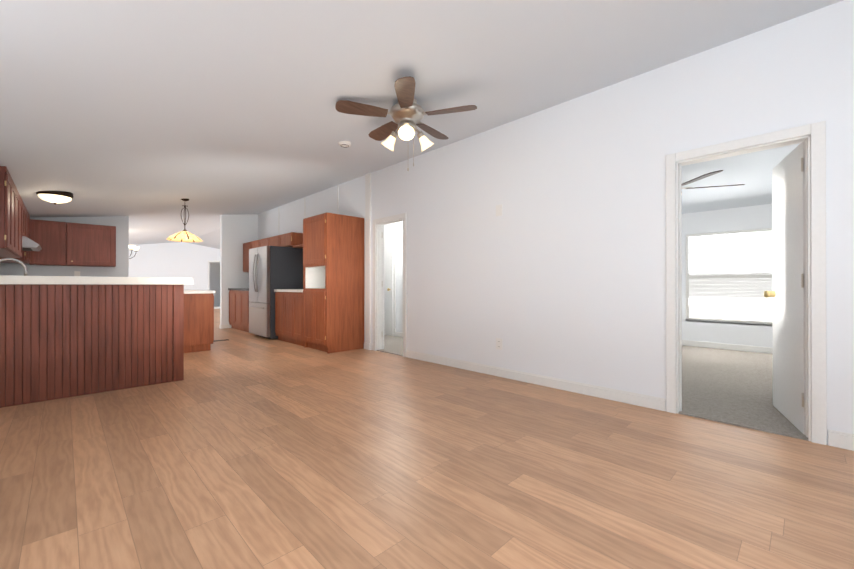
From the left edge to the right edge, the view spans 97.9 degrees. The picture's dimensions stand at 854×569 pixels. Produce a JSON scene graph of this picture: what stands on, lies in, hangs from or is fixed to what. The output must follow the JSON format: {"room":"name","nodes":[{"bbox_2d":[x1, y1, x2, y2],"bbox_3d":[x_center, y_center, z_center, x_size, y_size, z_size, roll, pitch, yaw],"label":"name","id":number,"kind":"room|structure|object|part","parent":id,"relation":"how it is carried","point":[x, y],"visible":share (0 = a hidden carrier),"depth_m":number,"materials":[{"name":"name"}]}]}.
{"room":"living room","nodes":[
{"label":"living room","id":0,"kind":"room"},
{"bbox_2d":[0,216,128,276],"bbox_3d":[-6.464,-0.175,6.716,1.670,2.345,0.100,0,0,-44],"label":"wall","id":1,"kind":"structure","parent":0,"point":[121,224],"depth_m":6.90,"materials":[{"name":"grey paint"}]},
{"bbox_2d":[36,220,67,265],"bbox_3d":[-6.481,-0.736,6.359,0.442,0.804,0.381,0,0,-44],"label":"upper cabinet","id":2,"kind":"object","parent":1,"relation":"attached to","point":[52,236],"depth_m":6.30,"materials":[{"name":"brown wood"}]},
{"bbox_2d":[74,271,79,275],"bbox_3d":[-6.352,-0.183,6.750,0.080,0.120,0.008,0,0,-44],"label":"outlet","id":3,"kind":"object","parent":1,"relation":"attached to","point":[76,273],"visible":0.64,"depth_m":6.75,"materials":[{"name":"white plastic"}]},
{"bbox_2d":[68,222,115,265],"bbox_3d":[-6.128,-0.706,6.740,0.728,0.745,0.330,0,0,-44],"label":"upper cabinet","id":4,"kind":"object","parent":1,"relation":"attached to","point":[70,244],"depth_m":6.65,"materials":[{"name":"brown wood"}]},
{"bbox_2d":[129,242,219,306],"bbox_3d":[-10.306,-0.294,15.130,8.150,2.820,1.300,0,0,-44],"label":"wall","id":5,"kind":"structure","parent":0,"point":[179,260],"depth_m":14.76,"materials":[{"name":"white paint"}]},
{"bbox_2d":[220,214,257,324],"bbox_3d":[-4.403,-0.355,8.734,0.800,2.712,0.100,0,0,-44],"label":"wall","id":6,"kind":"structure","parent":0,"point":[237,231],"depth_m":8.58,"materials":[{"name":"white paint"}]},
{"bbox_2d":[384,221,402,332],"bbox_3d":[-0.894,-0.276,7.480,0.100,2.550,6.800,0,0,-44],"label":"wall","id":7,"kind":"structure","parent":0,"point":[396,228],"depth_m":7.04,"materials":[{"name":"white paint"}]},
{"bbox_2d":[384,237,392,335],"bbox_3d":[-0.910,0.036,7.352,0.097,1.896,0.670,0,0,-44],"label":"closet door","id":8,"kind":"structure","parent":7,"relation":"in","point":[388,286],"depth_m":7.21,"materials":[{"name":"white wood"}]},
{"bbox_2d":[0,0,842,248],"bbox_3d":[-3.171,-1.430,7.843,8.150,0.720,19.300,0,0,-44],"label":"ceiling","id":9,"kind":"structure","parent":0,"point":[146,116],"depth_m":2.61,"materials":[{"name":"white paint"}]},
{"bbox_2d":[36,191,73,204],"bbox_3d":[-4.862,-1.129,4.859,0.350,0.170,0.350,0,0,-44],"label":"kitchen ceiling light","id":10,"kind":"object","parent":9,"relation":"attached to","point":[54,197],"visible":0.92,"depth_m":4.78,"materials":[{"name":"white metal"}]},
{"bbox_2d":[129,245,139,258],"bbox_3d":[-7.788,-0.989,9.452,0.792,0.764,0.763,0,0,-44],"label":"dining chandelier","id":11,"kind":"object","parent":9,"relation":"hanging from","point":[131,247],"visible":0.29,"depth_m":9.37,"materials":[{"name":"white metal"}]},
{"bbox_2d":[167,198,201,241],"bbox_3d":[-4.020,-1.084,6.172,0.510,0.709,0.510,0,0,-44],"label":"pendant lamp","id":12,"kind":"object","parent":9,"relation":"hanging from","point":[185,208],"depth_m":6.13,"materials":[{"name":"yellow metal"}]},
{"bbox_3d":[-4.020,-0.805,6.171,0.510,0.150,0.510,0,0,-44],"label":"kitchen island pendant lamp shade","id":13,"kind":"part","parent":12,"relation":"part of","materials":[{"name":"beige glass"}]},
{"bbox_2d":[338,141,350,147],"bbox_3d":[-0.889,-1.520,4.018,0.136,0.050,0.136,0,0,-44],"label":"smoke detector","id":14,"kind":"object","parent":9,"relation":"attached to","point":[345,144],"visible":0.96,"depth_m":3.98,"materials":[{"name":"white plastic"}]},
{"bbox_2d":[335,76,476,170],"bbox_3d":[-0.170,-1.232,3.107,1.108,0.625,1.098,0,0,-44],"label":"room ceiling fan","id":15,"kind":"object","parent":9,"relation":"hanging from","point":[406,112],"visible":1,"depth_m":2.98,"materials":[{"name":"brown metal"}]},
{"bbox_2d":[681,170,744,188],"bbox_3d":[2.995,-1.178,4.616,1.412,0.560,1.404,0,0,-44],"label":"ceiling fan","id":16,"kind":"object","parent":9,"relation":"hanging from","point":[701,177],"visible":0.1,"depth_m":4.18,"materials":[{"name":"silver metal"}]},
{"bbox_2d":[0,309,853,568],"bbox_3d":[-3.171,1.050,7.837,8.150,0.100,19.300,0,0,-44],"label":"floor","id":17,"kind":"structure","parent":0,"point":[239,449],"depth_m":1.90,"materials":[{"name":"laminate"}]},
{"bbox_2d":[0,275,192,407],"bbox_3d":[-3.332,0.460,3.553,1.716,1.060,0.840,0,0,-44],"label":"peninsula bar","id":18,"kind":"object","parent":17,"relation":"on","point":[61,337],"visible":1,"depth_m":3.33,"materials":[{"name":"brown wood"}]},
{"bbox_2d":[0,258,26,275],"bbox_3d":[-3.638,-0.077,3.224,0.229,0.309,0.111,0,0,-44],"label":"faucet","id":19,"kind":"object","parent":18,"relation":"on","point":[21,263],"visible":0.9,"depth_m":3.29,"materials":[{"name":"silver metal"}]},
{"bbox_2d":[184,294,213,352],"bbox_3d":[-4.087,0.565,5.893,0.880,0.860,1.600,0,0,-44],"label":"kitchen island","id":20,"kind":"object","parent":17,"relation":"on","point":[198,320],"depth_m":5.48,"materials":[{"name":"brown wood"}]},
{"bbox_2d":[184,290,215,293],"bbox_3d":[-4.094,0.115,5.887,0.920,0.040,1.660,0,0,-44],"label":"island countertop","id":21,"kind":"structure","parent":20,"relation":"on","point":[185,291],"depth_m":5.50,"materials":[{"name":"white stone"}]},
{"bbox_2d":[228,288,231,327],"bbox_3d":[-4.148,0.566,8.567,0.652,0.870,0.484,0,0,-44],"label":"base cabinet","id":22,"kind":"object","parent":17,"relation":"on","point":[230,289],"depth_m":8.42,"materials":[{"name":"brown wood"}]},
{"bbox_2d":[232,288,239,329],"bbox_3d":[-3.880,0.566,8.292,0.652,0.870,0.520,0,0,-44],"label":"base cabinet","id":23,"kind":"object","parent":17,"relation":"on","point":[235,291],"depth_m":8.17,"materials":[{"name":"brown wood"}]},
{"bbox_2d":[240,288,243,330],"bbox_3d":[-3.599,0.565,8.005,0.652,0.870,0.520,0,0,-44],"label":"base cabinet","id":24,"kind":"object","parent":17,"relation":"on","point":[241,289],"depth_m":7.88,"materials":[{"name":"brown wood"}]},
{"bbox_2d":[244,292,248,331],"bbox_3d":[-3.333,0.564,7.733,0.652,0.870,0.476,0,0,-44],"label":"base cabinet","id":25,"kind":"object","parent":17,"relation":"on","point":[246,294],"depth_m":7.67,"materials":[{"name":"brown wood"}]},
{"bbox_2d":[249,246,302,339],"bbox_3d":[-2.902,0.153,7.151,0.829,1.690,0.890,0,0,-44],"label":"refrigerator","id":26,"kind":"object","parent":17,"relation":"on","point":[271,268],"visible":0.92,"depth_m":6.80,"materials":[{"name":"silver metal"}]},
{"bbox_2d":[275,292,279,339],"bbox_3d":[-2.341,0.562,6.720,0.652,0.870,0.439,0,0,-44],"label":"base cabinet","id":27,"kind":"object","parent":17,"relation":"on","point":[277,295],"depth_m":6.58,"materials":[{"name":"brown wood"}]},
{"bbox_2d":[280,292,287,341],"bbox_3d":[-2.105,0.561,6.478,0.652,0.870,0.474,0,0,-44],"label":"base cabinet","id":28,"kind":"object","parent":17,"relation":"on","point":[283,295],"depth_m":6.38,"materials":[{"name":"brown wood"}]},
{"bbox_2d":[288,292,299,344],"bbox_3d":[-1.871,0.561,6.239,0.652,0.870,0.431,0,0,-44],"label":"base cabinet","id":29,"kind":"object","parent":17,"relation":"on","point":[293,297],"depth_m":6.10,"materials":[{"name":"brown wood"}]},
{"bbox_2d":[274,289,299,291],"bbox_3d":[-2.111,0.106,6.479,0.662,0.040,1.108,0,0,-44],"label":"countertop","id":30,"kind":"structure","parent":29,"relation":"on","point":[275,290],"depth_m":6.42,"materials":[{"name":"white stone"}]},
{"bbox_2d":[300,288,307,347],"bbox_3d":[-1.571,0.530,5.919,0.672,0.930,0.406,0,0,-44],"label":"base cabinet","id":31,"kind":"object","parent":17,"relation":"on","point":[303,292],"depth_m":5.80,"materials":[{"name":"brown wood"}]},
{"bbox_2d":[308,288,363,352],"bbox_3d":[-1.370,0.530,5.713,0.672,0.930,0.406,0,0,-44],"label":"base cabinet","id":32,"kind":"object","parent":17,"relation":"on","point":[322,309],"depth_m":5.53,"materials":[{"name":"brown wood"}]},
{"bbox_2d":[377,335,402,355],"bbox_3d":[-1.317,0.992,6.994,1.180,0.012,6.700,0,0,-44],"label":"carpet floor","id":33,"kind":"structure","parent":17,"relation":"on","point":[393,344],"depth_m":5.99,"materials":[{"name":"beige carpet"}]},
{"bbox_2d":[258,0,853,444],"bbox_3d":[-0.234,-0.361,5.118,0.100,2.708,11.100,0,0,-44],"label":"wall","id":34,"kind":"structure","parent":0,"point":[556,268],"depth_m":3.29,"materials":[{"name":"white paint"}]},
{"bbox_2d":[243,242,248,271],"bbox_3d":[-4.033,-0.628,8.669,0.347,0.680,0.485,0,0,-44],"label":"upper cabinet","id":35,"kind":"object","parent":34,"relation":"attached to","point":[245,246],"depth_m":8.59,"materials":[{"name":"brown wood"}]},
{"bbox_2d":[248,241,255,251],"bbox_3d":[-3.655,-0.844,8.284,0.347,0.250,0.590,0,0,-44],"label":"upper cabinet","id":36,"kind":"object","parent":34,"relation":"attached to","point":[252,244],"depth_m":8.32,"materials":[{"name":"brown wood"}]},
{"bbox_2d":[256,238,267,247],"bbox_3d":[-3.311,-0.845,7.932,0.347,0.250,0.655,0,0,-44],"label":"upper cabinet","id":37,"kind":"object","parent":34,"relation":"attached to","point":[262,242],"depth_m":7.87,"materials":[{"name":"brown wood"}]},
{"bbox_2d":[268,236,275,245],"bbox_3d":[-2.944,-0.846,7.557,0.347,0.250,0.655,0,0,-44],"label":"upper cabinet","id":38,"kind":"object","parent":34,"relation":"attached to","point":[271,240],"depth_m":7.50,"materials":[{"name":"brown wood"}]},
{"bbox_2d":[276,232,299,247],"bbox_3d":[-2.599,-0.847,7.205,0.347,0.250,0.590,0,0,-44],"label":"upper cabinet","id":39,"kind":"object","parent":34,"relation":"attached to","point":[292,239],"depth_m":6.98,"materials":[{"name":"brown wood"}]},
{"bbox_2d":[278,185,338,234],"bbox_3d":[-2.377,-0.351,7.232,0.006,2.700,2.472,0,0,-44],"label":"trim","id":40,"kind":"structure","parent":34,"relation":"attached to","point":[304,206],"depth_m":6.37,"materials":[{"name":"white wood"}]},
{"bbox_2d":[304,268,327,287],"bbox_3d":[-1.709,-0.104,6.065,0.587,0.340,0.006,0,0,-44],"label":"backsplash","id":41,"kind":"structure","parent":34,"relation":"attached to","point":[313,277],"depth_m":5.95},
{"bbox_2d":[300,212,363,267],"bbox_3d":[-1.470,-0.655,5.819,0.672,0.760,0.694,0,0,-44],"label":"upper cabinet","id":42,"kind":"object","parent":34,"relation":"attached to","point":[327,240],"depth_m":5.55,"materials":[{"name":"brown wood"}]},
{"bbox_2d":[328,268,359,287],"bbox_3d":[-1.228,-0.106,5.573,0.587,0.340,0.006,0,0,-44],"label":"cabinet","id":43,"kind":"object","parent":34,"relation":"attached to","point":[337,277],"depth_m":5.54,"materials":[{"name":"brown wood"}]},
{"bbox_2d":[360,268,363,287],"bbox_3d":[-2.550,-0.094,7.373,0.040,0.355,4.428,0,0,-44],"label":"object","id":44,"kind":"structure","parent":34,"relation":"attached to","point":[361,269],"depth_m":5.76,"materials":[{"name":"brown wood"}]},
{"bbox_2d":[364,173,371,349],"bbox_3d":[-0.908,-0.355,5.704,0.045,2.700,0.150,0,0,-44],"label":"trim","id":45,"kind":"structure","parent":34,"relation":"attached to","point":[367,344],"depth_m":5.68,"materials":[{"name":"white wood"}]},
{"bbox_2d":[382,225,383,348],"bbox_3d":[-0.822,0.038,5.922,0.196,1.890,0.602,0,0,-44],"label":"hall door","id":46,"kind":"structure","parent":34,"relation":"in","point":[382,286],"depth_m":5.66,"materials":[{"name":"white wood"}]},
{"bbox_2d":[496,338,501,349],"bbox_3d":[0.777,0.641,4.006,0.008,0.120,0.080,0,0,-44],"label":"outlet","id":47,"kind":"object","parent":34,"relation":"attached to","point":[499,343],"visible":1,"depth_m":4.00,"materials":[{"name":"white plastic"}]},
{"bbox_2d":[496,204,501,215],"bbox_3d":[0.777,-0.799,4.010,0.006,0.120,0.080,0,0,-44],"label":"light switch","id":48,"kind":"object","parent":34,"relation":"attached to","point":[498,210],"visible":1,"depth_m":4.00,"materials":[{"name":"white plastic"}]},
{"bbox_2d":[208,121,826,444],"bbox_3d":[-3.007,-0.005,9.151,1.811,2.015,17.455,0,0,-44],"label":"door frame","id":49,"kind":"structure","parent":34,"relation":"attached to","point":[814,139],"depth_m":2.53,"materials":[{"name":"white wood"}]},
{"bbox_2d":[214,307,853,450],"bbox_3d":[-3.171,0.951,7.837,7.951,0.097,19.100,0,0,-44],"label":"baseboard","id":50,"kind":"structure","parent":34,"relation":"attached to","point":[842,440],"depth_m":3.62,"materials":[{"name":"white wood"}]},
{"bbox_2d":[763,142,805,434],"bbox_3d":[2.616,0.021,2.719,0.686,1.910,0.262,0,0,-44],"label":"bedroom door","id":51,"kind":"structure","parent":34,"relation":"in","point":[788,293],"depth_m":2.65,"materials":[{"name":"white wood"}]},
{"bbox_2d":[682,204,772,347],"bbox_3d":[-0.295,-0.070,10.655,0.100,2.153,19.100,0,0,-44],"label":"wall","id":52,"kind":"structure","parent":0,"point":[742,218],"depth_m":5.66,"materials":[{"name":"white paint"}]},
{"bbox_2d":[686,228,772,325],"bbox_3d":[4.593,-0.105,5.644,0.075,1.400,1.100,0,0,-44],"label":"bedroom window","id":53,"kind":"structure","parent":52,"relation":"in","point":[729,277],"depth_m":5.63,"materials":[{"name":"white glass"}]},
{"bbox_2d":[678,345,807,440],"bbox_3d":[3.512,0.985,3.954,3.830,0.012,4.200,0,0,-44],"label":"carpet floor","id":54,"kind":"structure","parent":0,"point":[731,387],"depth_m":3.46,"materials":[{"name":"grey carpet"}]},
{"bbox_3d":[-6.048,-0.054,5.024,0.100,2.094,19.100,0,0,-44],"label":"wall","id":55,"kind":"structure","parent":0,"visible":0},
{"bbox_2d":[0,166,15,253],"bbox_3d":[-4.378,-0.747,3.658,0.366,0.794,0.509,0,0,-44],"label":"upper cabinet","id":56,"kind":"object","parent":55,"relation":"attached to","point":[7,186],"depth_m":3.67,"materials":[{"name":"brown wood"}]},
{"bbox_2d":[0,254,19,257],"bbox_3d":[-4.993,-0.746,4.287,0.366,0.794,0.599,0,0,-44],"label":"upper cabinet","id":57,"kind":"object","parent":55,"relation":"attached to","point":[1,255],"depth_m":4.62,"materials":[{"name":"brown wood"}]},
{"bbox_2d":[0,251,27,261],"bbox_3d":[-6.184,-0.743,5.504,0.366,0.794,0.584,0,0,-44],"label":"upper cabinet","id":58,"kind":"object","parent":55,"relation":"attached to","point":[25,259],"depth_m":5.47,"materials":[{"name":"brown wood"}]},
{"bbox_2d":[22,236,41,250],"bbox_3d":[-5.702,-0.567,5.125,0.525,0.149,0.740,0,0,-44],"label":"range hood","id":59,"kind":"object","parent":58,"relation":"attached to","point":[28,244],"visible":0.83,"depth_m":4.99,"materials":[{"name":"silver metal"}]},
{"bbox_2d":[16,188,19,253],"bbox_3d":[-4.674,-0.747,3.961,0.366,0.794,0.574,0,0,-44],"label":"upper cabinet","id":60,"kind":"object","parent":55,"relation":"attached to","point":[17,193],"depth_m":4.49,"materials":[{"name":"brown wood"}]},
{"bbox_2d":[20,196,23,257],"bbox_3d":[-5.330,-0.745,4.631,0.366,0.794,0.599,0,0,-44],"label":"upper cabinet","id":61,"kind":"object","parent":55,"relation":"attached to","point":[21,201],"depth_m":4.88,"materials":[{"name":"brown wood"}]},
{"bbox_2d":[12,213,35,264],"bbox_3d":[-6.470,-0.742,5.830,0.414,0.794,0.519,0,0,-44],"label":"upper cabinet","id":62,"kind":"object","parent":55,"relation":"attached to","point":[31,222],"depth_m":6.13,"materials":[{"name":"brown wood"}]},
{"bbox_2d":[24,204,27,236],"bbox_3d":[-5.647,-0.894,4.955,0.366,0.494,0.439,0,0,-44],"label":"upper cabinet","id":63,"kind":"object","parent":55,"relation":"attached to","point":[25,210],"depth_m":5.42,"materials":[{"name":"brown wood"}]}
]}

